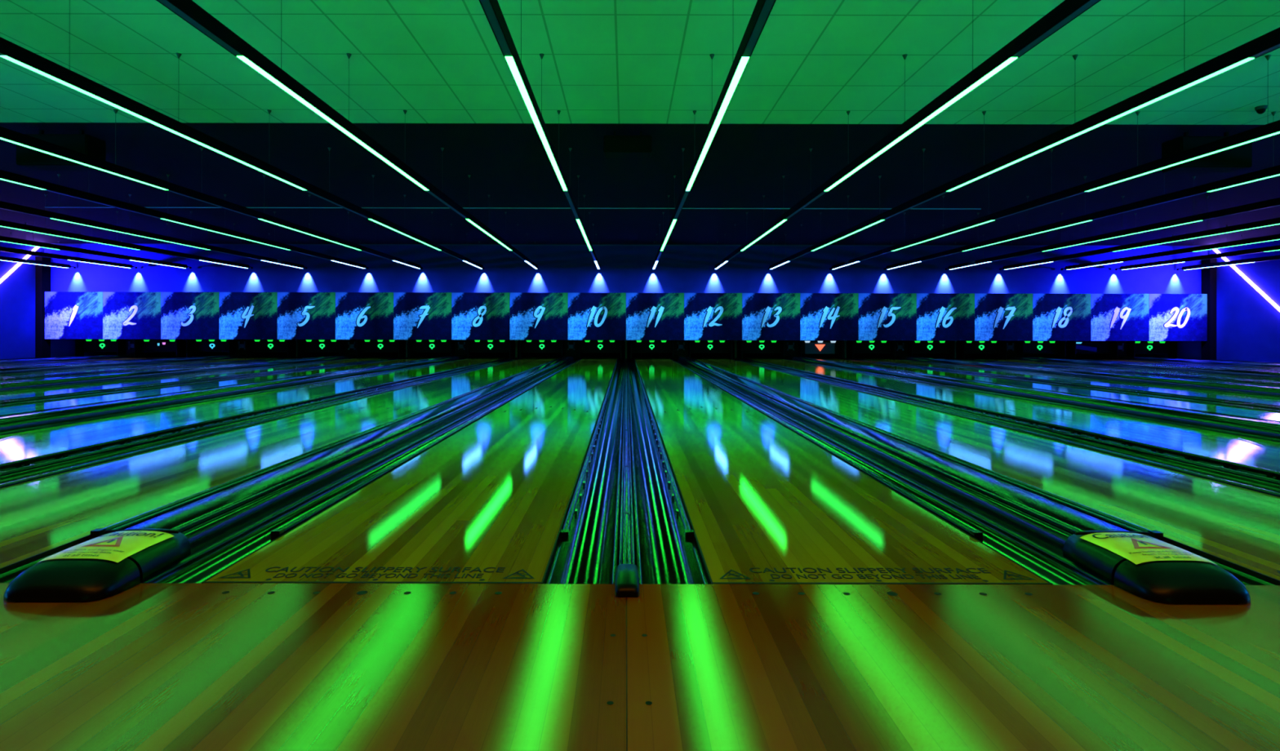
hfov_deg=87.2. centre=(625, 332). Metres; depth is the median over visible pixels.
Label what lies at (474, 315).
panel
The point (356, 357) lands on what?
gutter
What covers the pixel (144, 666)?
floor
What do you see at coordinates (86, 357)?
cap
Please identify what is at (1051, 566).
gutter
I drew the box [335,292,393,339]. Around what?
panel
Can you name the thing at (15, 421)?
cap
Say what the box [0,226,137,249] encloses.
diffuser
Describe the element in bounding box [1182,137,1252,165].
grille
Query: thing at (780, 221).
diffuser
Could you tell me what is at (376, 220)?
diffuser
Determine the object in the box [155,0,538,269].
linear pendant light
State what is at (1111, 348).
pinsetter front
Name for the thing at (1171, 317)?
panel
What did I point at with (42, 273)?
trim
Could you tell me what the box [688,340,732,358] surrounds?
pinsetter front
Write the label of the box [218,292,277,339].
panel
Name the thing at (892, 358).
gutter
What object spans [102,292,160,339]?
panel
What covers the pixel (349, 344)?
lift
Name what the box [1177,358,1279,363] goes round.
ledge
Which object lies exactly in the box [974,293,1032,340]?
panel
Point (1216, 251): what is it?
tube
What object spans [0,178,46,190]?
diffuser
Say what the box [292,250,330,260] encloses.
diffuser
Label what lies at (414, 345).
pinsetter front
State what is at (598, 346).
pinsetter front
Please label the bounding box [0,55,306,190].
diffuser
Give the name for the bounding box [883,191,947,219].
diffuser
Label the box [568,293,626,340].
panel
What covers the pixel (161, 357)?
gutter
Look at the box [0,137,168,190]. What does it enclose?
diffuser
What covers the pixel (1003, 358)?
gutter
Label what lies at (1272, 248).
linear pendant light
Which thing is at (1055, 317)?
panel
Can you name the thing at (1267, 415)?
lane
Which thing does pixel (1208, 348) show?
trim
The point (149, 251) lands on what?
diffuser
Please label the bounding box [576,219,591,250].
diffuser
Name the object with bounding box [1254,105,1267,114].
security camera
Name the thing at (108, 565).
hood
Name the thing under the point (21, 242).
diffuser
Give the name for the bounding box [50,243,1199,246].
trim
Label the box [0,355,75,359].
ledge
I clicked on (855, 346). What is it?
pinsetter front
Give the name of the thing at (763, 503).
lane
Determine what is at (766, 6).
diffuser
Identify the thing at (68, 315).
panel
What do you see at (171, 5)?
diffuser
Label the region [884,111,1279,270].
linear pendant light
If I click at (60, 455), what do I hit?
gutter
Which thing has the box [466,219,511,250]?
diffuser
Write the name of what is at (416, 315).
panel
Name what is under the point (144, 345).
pinsetter front
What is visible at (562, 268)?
wall
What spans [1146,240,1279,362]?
wall
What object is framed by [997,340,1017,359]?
lift
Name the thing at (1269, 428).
gutter
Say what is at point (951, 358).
gutter
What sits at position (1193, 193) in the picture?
diffuser
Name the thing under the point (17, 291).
wall
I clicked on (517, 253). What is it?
diffuser
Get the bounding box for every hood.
[3,528,191,602]
[1062,529,1250,604]
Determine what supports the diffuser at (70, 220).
attached to the linear pendant light at (3, 205)
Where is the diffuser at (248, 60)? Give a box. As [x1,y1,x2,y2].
[236,56,428,190]
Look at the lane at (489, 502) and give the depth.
2.94 m
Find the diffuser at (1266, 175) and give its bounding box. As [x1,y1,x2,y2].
[1208,173,1279,191]
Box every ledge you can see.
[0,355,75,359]
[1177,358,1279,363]
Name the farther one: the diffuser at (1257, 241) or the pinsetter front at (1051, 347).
the pinsetter front at (1051, 347)
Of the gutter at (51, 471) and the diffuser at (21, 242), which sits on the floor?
the gutter at (51, 471)
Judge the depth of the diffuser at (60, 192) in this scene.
9.83 m
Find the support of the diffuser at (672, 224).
attached to the linear pendant light at (762, 11)
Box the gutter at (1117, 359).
[1117,359,1279,368]
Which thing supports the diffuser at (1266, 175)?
attached to the linear pendant light at (1273, 171)
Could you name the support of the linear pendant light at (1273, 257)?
hanging from the ceiling
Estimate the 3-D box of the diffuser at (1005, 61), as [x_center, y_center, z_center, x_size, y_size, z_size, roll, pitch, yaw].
[2.626,-1.863,6.685,0.049,0.006,4.270,0,0,0]
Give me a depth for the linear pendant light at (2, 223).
14.44 m
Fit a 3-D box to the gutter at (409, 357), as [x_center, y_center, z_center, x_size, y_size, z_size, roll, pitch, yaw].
[-6.688,0.816,11.507,0.228,0.116,18.787,0,0,0]
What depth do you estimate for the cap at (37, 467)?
5.08 m
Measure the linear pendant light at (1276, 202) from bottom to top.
0.758 m
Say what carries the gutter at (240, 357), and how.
on the floor
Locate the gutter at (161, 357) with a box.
[8,357,164,366]
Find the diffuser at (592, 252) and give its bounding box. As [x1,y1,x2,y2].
[590,250,595,261]
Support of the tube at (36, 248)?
attached to the wall at (17, 291)
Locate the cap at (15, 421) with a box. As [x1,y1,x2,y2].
[0,355,465,431]
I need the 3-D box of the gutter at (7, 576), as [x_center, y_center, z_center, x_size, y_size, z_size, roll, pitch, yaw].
[-1.962,0.825,11.507,0.228,0.116,18.787,0,0,0]
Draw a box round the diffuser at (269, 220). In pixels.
[258,218,360,250]
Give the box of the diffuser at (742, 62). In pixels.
[685,57,749,191]
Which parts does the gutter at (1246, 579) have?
bumper rail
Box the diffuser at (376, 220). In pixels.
[368,218,440,250]
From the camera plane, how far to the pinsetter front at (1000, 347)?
20.96 m
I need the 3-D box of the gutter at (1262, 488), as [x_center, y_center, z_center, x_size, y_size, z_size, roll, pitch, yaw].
[3.275,0.834,11.507,0.228,0.116,18.787,0,0,0]
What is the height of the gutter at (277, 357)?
0.116 m
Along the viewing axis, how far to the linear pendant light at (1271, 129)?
8.37 m
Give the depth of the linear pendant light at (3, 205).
12.76 m
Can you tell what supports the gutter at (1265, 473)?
on the floor
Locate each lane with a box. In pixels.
[0,356,175,366]
[0,356,293,377]
[0,356,319,382]
[0,357,398,399]
[0,357,439,416]
[0,357,509,463]
[0,357,560,573]
[200,357,617,583]
[634,357,1053,584]
[691,357,1279,585]
[742,357,1279,471]
[813,358,1279,422]
[853,358,1279,405]
[939,358,1279,386]
[964,358,1279,382]
[1075,358,1279,370]
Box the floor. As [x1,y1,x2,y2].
[0,360,1279,750]
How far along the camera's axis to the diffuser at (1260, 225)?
13.04 m
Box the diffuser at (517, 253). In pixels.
[510,250,526,261]
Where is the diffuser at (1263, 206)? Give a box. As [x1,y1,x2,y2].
[1202,204,1279,220]
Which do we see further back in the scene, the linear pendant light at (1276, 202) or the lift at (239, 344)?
the lift at (239, 344)
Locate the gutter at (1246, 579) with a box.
[693,358,1278,585]
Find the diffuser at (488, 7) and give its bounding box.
[480,0,511,56]
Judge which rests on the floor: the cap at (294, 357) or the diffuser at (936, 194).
the cap at (294, 357)
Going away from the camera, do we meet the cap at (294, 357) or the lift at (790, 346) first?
the cap at (294, 357)
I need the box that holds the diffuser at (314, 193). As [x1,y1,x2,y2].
[303,190,369,218]
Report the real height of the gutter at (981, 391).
0.116 m
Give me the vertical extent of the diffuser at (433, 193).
0.004 m
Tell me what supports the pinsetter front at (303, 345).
on the lane at (312, 357)
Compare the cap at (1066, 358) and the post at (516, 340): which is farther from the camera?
the post at (516, 340)
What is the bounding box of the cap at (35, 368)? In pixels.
[0,355,244,373]
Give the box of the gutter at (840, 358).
[840,358,1279,412]
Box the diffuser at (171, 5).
[157,0,243,56]
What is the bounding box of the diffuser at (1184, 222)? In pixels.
[1044,220,1202,251]
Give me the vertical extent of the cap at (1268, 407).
0.158 m
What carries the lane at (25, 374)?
on the floor
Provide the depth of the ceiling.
8.05 m
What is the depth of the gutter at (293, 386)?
7.11 m
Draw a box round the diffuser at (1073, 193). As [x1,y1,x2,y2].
[992,191,1086,220]
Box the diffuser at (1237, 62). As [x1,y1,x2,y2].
[946,57,1254,191]
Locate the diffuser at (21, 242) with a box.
[0,240,57,249]
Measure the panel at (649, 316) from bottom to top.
1.385 m
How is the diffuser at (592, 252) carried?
attached to the linear pendant light at (491, 9)
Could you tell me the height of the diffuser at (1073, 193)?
0.004 m
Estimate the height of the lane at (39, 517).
0.092 m
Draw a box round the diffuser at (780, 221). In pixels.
[741,219,786,251]
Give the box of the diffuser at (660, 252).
[656,250,662,261]
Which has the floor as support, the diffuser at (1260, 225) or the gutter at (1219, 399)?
the gutter at (1219, 399)
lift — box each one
[125,338,146,357]
[235,339,254,357]
[344,339,362,358]
[454,339,467,358]
[564,339,578,359]
[673,340,688,360]
[784,340,797,359]
[889,340,907,359]
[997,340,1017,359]
[1106,341,1126,359]
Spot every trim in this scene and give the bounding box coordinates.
[35,256,50,357]
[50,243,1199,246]
[57,207,980,209]
[1200,258,1216,359]
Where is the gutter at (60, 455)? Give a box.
[0,357,507,471]
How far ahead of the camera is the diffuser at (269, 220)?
12.82 m
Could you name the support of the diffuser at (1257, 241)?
attached to the linear pendant light at (1276, 237)
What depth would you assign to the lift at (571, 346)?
20.95 m
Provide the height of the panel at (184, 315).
1.385 m
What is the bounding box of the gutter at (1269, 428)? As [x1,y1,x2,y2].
[786,355,1279,439]
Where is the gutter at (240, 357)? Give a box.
[0,357,247,373]
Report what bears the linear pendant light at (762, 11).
hanging from the ceiling
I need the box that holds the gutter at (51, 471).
[0,357,523,488]
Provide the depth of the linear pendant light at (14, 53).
6.23 m
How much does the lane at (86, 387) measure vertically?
0.092 m
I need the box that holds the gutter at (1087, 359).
[1087,359,1275,370]
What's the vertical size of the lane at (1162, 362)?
0.092 m
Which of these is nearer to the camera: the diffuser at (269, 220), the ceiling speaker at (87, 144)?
the ceiling speaker at (87, 144)
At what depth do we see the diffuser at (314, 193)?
9.80 m
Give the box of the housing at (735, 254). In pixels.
[726,250,741,261]
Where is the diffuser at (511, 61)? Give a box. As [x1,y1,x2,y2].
[505,56,567,191]
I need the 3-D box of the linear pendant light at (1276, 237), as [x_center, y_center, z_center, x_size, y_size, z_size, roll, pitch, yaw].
[12.887,-2.220,10.243,0.064,0.758,19.287,0,0,0]
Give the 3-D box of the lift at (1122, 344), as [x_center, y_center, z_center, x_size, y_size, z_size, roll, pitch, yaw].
[15.394,0.575,21.090,0.440,0.759,0.320,0,0,0]
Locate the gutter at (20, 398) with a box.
[0,357,396,401]
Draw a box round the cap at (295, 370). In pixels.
[0,357,406,404]
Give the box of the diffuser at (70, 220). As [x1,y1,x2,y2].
[53,218,207,249]
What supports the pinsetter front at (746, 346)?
on the lane at (1252, 451)
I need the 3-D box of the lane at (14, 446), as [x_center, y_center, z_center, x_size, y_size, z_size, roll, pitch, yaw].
[-4.218,0.825,11.763,1.074,0.092,19.300,0,0,0]
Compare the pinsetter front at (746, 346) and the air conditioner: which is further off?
the pinsetter front at (746, 346)
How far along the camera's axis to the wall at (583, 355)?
22.30 m
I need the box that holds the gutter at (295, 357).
[0,357,301,381]
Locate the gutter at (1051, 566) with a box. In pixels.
[670,358,1113,585]
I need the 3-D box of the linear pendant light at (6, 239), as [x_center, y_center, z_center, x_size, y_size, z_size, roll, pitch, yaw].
[-12.869,-2.266,10.243,0.064,0.758,19.287,0,0,0]
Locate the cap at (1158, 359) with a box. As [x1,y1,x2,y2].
[1118,355,1279,367]
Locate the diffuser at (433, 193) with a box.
[425,190,468,219]
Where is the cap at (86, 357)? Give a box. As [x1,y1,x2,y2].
[0,354,133,364]
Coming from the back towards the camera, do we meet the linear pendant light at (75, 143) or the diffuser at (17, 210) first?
the diffuser at (17, 210)
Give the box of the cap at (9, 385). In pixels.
[0,355,355,391]
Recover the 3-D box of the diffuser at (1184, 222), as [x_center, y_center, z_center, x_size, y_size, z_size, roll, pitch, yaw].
[9.466,-1.850,13.155,0.049,0.006,4.190,0,0,0]
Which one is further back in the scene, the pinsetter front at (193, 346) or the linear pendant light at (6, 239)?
the pinsetter front at (193, 346)
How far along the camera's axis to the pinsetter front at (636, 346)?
20.96 m
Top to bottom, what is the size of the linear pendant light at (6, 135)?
0.758 m
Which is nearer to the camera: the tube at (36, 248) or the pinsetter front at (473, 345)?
the tube at (36, 248)
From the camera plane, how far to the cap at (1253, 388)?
11.35 m
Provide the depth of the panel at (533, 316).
19.74 m
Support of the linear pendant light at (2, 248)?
hanging from the ceiling
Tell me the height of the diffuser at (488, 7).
0.004 m
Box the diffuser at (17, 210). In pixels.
[0,208,52,218]
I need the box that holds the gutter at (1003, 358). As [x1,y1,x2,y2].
[1003,358,1279,378]
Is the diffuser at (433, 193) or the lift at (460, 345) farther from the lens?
the lift at (460, 345)
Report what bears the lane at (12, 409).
on the floor
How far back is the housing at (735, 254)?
16.33 m
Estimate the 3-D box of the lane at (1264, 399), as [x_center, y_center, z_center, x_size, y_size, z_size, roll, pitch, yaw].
[7.646,0.846,11.763,1.074,0.092,19.300,0,0,0]
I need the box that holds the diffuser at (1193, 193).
[1091,191,1208,220]
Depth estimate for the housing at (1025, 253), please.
16.36 m
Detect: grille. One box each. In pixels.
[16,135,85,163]
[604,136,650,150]
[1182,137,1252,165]
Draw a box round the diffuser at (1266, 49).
[1248,44,1279,57]
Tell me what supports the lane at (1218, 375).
on the floor
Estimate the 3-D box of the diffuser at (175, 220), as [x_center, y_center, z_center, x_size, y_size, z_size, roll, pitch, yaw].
[-7.634,-1.881,13.155,0.049,0.006,4.190,0,0,0]
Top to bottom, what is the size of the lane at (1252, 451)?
0.092 m
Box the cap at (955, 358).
[955,358,1279,384]
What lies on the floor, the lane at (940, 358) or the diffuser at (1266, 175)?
the lane at (940, 358)
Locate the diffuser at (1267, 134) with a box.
[1085,131,1279,191]
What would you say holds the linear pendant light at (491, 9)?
hanging from the ceiling
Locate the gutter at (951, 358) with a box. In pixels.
[951,358,1279,385]
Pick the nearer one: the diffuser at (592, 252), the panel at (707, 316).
the diffuser at (592, 252)
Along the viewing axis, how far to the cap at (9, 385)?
11.78 m
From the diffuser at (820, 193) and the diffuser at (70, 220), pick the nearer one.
the diffuser at (820, 193)
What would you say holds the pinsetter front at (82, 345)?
on the lane
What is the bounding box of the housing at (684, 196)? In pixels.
[673,191,688,219]
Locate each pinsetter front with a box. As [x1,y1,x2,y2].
[75,338,125,356]
[133,338,183,357]
[186,339,235,357]
[244,339,293,357]
[297,339,344,357]
[355,339,402,358]
[408,339,453,358]
[467,339,511,358]
[519,339,563,358]
[578,339,621,358]
[630,340,673,358]
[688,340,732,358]
[740,340,784,359]
[798,340,844,359]
[849,340,895,359]
[907,340,955,359]
[959,340,1007,359]
[1017,340,1066,359]
[1068,341,1118,359]
[1126,341,1177,358]
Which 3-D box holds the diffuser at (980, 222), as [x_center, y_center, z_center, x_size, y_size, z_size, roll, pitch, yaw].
[6.046,-1.856,13.155,0.049,0.006,4.190,0,0,0]
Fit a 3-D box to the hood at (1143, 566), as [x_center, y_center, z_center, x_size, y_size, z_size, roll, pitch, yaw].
[1.694,0.742,2.163,0.332,0.098,0.417,0,0,0]
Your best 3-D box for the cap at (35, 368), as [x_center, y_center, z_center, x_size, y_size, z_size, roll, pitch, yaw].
[-11.946,0.775,11.428,0.332,0.224,18.945,0,0,0]
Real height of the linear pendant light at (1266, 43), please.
0.758 m
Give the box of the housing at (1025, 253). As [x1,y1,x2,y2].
[990,251,1042,262]
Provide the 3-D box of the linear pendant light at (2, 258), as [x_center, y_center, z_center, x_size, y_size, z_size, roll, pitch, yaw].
[-16.289,-2.272,10.243,0.064,0.758,19.287,0,0,0]
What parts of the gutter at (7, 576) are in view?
bumper rail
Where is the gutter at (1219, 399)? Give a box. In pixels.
[855,358,1279,407]
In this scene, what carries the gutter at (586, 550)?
on the floor
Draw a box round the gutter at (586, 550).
[544,358,625,583]
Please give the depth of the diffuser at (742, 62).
5.73 m
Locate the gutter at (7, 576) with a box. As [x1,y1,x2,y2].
[0,358,559,582]
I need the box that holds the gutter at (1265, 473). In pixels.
[744,358,1279,479]
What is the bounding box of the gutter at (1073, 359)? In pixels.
[1073,359,1279,372]
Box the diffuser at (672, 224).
[660,219,676,250]
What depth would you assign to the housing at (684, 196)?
9.75 m
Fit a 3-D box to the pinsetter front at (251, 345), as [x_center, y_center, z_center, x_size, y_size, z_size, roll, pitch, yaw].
[-11.058,0.368,20.835,1.320,0.800,0.310,0,0,0]
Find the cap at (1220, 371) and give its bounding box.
[1007,355,1279,377]
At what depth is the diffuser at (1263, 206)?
10.37 m
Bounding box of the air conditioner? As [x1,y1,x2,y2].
[1161,132,1252,173]
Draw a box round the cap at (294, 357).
[0,356,296,380]
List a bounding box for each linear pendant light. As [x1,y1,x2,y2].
[0,0,484,269]
[0,109,422,269]
[0,169,368,269]
[0,174,306,269]
[0,194,253,268]
[0,222,137,268]
[0,232,75,268]
[0,235,191,268]
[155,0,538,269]
[479,0,599,269]
[652,0,776,269]
[713,0,1101,269]
[768,27,1279,270]
[829,54,1279,270]
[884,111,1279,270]
[945,176,1279,270]
[999,195,1279,270]
[1061,217,1279,270]
[1115,225,1279,270]
[1176,235,1279,270]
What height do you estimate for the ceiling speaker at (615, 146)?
0.310 m
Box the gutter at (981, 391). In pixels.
[780,358,1279,442]
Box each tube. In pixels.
[0,246,39,283]
[1212,248,1279,311]
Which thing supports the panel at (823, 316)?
attached to the wall at (562, 268)
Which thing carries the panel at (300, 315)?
attached to the wall at (562, 268)
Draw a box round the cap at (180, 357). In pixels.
[0,356,186,368]
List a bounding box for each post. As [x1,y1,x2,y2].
[404,339,408,358]
[515,339,518,358]
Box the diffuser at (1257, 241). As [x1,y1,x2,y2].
[1197,239,1279,251]
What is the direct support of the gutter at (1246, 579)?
on the floor
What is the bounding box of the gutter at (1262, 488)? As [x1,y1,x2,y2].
[728,358,1279,497]
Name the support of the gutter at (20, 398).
on the floor
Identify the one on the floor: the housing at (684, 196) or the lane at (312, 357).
the lane at (312, 357)
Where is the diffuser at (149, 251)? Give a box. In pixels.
[139,249,199,260]
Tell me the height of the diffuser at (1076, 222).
0.006 m
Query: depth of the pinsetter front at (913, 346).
20.96 m
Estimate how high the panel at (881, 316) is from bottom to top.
1.385 m
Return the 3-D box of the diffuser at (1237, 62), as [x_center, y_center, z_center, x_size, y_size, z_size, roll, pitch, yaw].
[4.230,-1.860,6.685,0.049,0.006,4.270,0,0,0]
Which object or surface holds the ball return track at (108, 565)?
on the floor
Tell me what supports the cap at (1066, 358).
on the floor
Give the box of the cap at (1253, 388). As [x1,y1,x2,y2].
[896,355,1279,395]
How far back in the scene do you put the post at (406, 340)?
20.95 m
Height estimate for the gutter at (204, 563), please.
0.116 m
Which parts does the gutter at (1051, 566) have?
bumper rail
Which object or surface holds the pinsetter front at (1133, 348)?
on the lane
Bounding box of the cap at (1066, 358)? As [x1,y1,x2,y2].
[1066,358,1279,371]
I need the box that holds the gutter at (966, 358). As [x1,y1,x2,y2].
[966,358,1279,382]
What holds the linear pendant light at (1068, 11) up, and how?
hanging from the ceiling
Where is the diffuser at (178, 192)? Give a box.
[166,190,259,218]
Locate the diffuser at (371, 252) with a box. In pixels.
[361,250,392,260]
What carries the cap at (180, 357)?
on the floor
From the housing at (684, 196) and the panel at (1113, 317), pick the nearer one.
the housing at (684, 196)
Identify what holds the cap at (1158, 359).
on the floor
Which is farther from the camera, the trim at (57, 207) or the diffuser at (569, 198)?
the trim at (57, 207)
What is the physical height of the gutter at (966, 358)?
0.116 m
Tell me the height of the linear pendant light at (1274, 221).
0.758 m
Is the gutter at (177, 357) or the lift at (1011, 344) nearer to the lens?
the gutter at (177, 357)
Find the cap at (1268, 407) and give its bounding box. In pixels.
[844,358,1279,410]
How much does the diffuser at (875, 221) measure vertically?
0.006 m
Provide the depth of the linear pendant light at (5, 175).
10.71 m
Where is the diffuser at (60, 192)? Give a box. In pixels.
[45,190,161,218]
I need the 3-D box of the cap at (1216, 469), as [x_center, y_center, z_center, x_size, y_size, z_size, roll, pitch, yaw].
[3.424,0.835,11.450,0.076,0.158,18.900,0,0,0]
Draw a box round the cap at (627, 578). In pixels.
[614,357,639,597]
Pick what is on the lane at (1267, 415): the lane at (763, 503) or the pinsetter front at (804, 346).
the pinsetter front at (804, 346)
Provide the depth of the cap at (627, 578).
2.72 m
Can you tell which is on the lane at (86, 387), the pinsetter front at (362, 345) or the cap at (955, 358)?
the pinsetter front at (362, 345)
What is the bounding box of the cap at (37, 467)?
[0,357,516,479]
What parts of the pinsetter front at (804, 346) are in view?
sign plate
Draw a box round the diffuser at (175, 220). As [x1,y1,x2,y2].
[161,218,290,250]
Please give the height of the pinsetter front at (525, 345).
0.800 m
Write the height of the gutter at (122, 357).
0.116 m
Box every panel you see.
[44,292,102,338]
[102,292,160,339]
[160,292,219,339]
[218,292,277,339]
[277,292,335,339]
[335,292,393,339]
[393,292,451,339]
[451,292,510,339]
[509,293,568,339]
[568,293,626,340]
[626,293,684,340]
[684,293,742,340]
[742,293,799,340]
[800,293,857,340]
[857,293,916,340]
[916,293,974,340]
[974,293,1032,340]
[1032,293,1090,341]
[1090,293,1149,341]
[1148,293,1207,341]
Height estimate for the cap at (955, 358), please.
0.158 m
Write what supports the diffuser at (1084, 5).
attached to the linear pendant light at (1068, 11)
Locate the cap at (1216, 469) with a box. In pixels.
[735,357,1279,488]
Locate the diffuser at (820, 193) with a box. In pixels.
[784,191,827,219]
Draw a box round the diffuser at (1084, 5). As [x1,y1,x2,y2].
[1012,0,1099,57]
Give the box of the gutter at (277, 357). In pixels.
[0,357,282,378]
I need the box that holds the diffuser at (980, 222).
[892,220,993,251]
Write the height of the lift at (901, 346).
0.759 m
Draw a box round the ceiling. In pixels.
[0,0,1279,245]
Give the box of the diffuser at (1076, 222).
[963,220,1091,251]
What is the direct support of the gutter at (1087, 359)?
on the floor
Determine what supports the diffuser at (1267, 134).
attached to the linear pendant light at (1271, 129)
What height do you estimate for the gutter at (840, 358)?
0.116 m
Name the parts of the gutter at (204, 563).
bumper rail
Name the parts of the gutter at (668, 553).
bumper rail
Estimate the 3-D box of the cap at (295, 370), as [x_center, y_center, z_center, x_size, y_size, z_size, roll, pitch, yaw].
[-6.837,0.817,11.450,0.076,0.158,18.900,0,0,0]
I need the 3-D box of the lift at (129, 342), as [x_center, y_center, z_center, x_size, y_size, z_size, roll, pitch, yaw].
[-15.386,0.520,21.090,0.440,0.759,0.320,0,0,0]
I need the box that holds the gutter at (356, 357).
[0,357,359,391]
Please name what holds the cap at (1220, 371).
on the floor
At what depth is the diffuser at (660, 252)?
16.27 m
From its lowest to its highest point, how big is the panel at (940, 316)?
1.385 m
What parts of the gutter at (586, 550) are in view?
bumper rail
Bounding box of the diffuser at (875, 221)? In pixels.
[811,219,884,251]
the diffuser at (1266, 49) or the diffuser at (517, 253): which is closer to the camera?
the diffuser at (1266, 49)
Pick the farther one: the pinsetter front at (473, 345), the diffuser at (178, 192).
the pinsetter front at (473, 345)
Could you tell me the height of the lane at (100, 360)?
0.092 m
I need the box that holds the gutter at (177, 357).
[1,357,179,368]
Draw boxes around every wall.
[0,241,105,359]
[44,244,1208,293]
[105,339,1146,360]
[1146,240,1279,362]
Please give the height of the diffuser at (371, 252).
0.004 m
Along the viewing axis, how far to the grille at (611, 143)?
8.58 m
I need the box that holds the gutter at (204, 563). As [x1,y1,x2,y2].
[140,358,582,583]
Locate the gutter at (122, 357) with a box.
[0,357,131,364]
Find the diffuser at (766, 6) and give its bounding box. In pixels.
[742,0,774,57]
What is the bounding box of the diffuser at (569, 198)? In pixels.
[564,191,578,219]
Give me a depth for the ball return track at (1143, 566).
2.62 m
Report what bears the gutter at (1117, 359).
on the floor
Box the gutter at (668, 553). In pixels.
[626,358,709,584]
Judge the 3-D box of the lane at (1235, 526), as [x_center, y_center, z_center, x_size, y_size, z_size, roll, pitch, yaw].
[2.622,0.837,11.763,1.074,0.092,19.300,0,0,0]
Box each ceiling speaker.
[16,129,106,170]
[603,131,652,158]
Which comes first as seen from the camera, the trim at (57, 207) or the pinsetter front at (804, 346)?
the trim at (57, 207)
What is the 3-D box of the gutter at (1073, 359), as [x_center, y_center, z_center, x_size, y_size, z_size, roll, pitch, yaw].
[13.534,0.852,11.507,0.228,0.116,18.787,0,0,0]
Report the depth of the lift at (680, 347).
20.95 m
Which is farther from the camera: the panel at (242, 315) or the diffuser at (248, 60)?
the panel at (242, 315)
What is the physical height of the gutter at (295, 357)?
0.116 m
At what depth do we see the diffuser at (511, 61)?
5.74 m
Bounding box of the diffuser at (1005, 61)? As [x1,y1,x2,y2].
[824,57,1017,191]
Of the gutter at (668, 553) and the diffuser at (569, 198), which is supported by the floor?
the gutter at (668, 553)
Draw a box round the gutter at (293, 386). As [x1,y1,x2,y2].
[0,357,471,435]
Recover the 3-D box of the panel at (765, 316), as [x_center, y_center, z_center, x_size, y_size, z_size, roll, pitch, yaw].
[4.270,-0.477,19.846,1.700,1.385,0.226,0,0,0]
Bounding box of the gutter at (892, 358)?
[892,358,1279,396]
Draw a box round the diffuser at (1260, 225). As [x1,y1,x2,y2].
[1115,223,1279,251]
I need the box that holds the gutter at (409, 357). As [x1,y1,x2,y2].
[0,357,412,406]

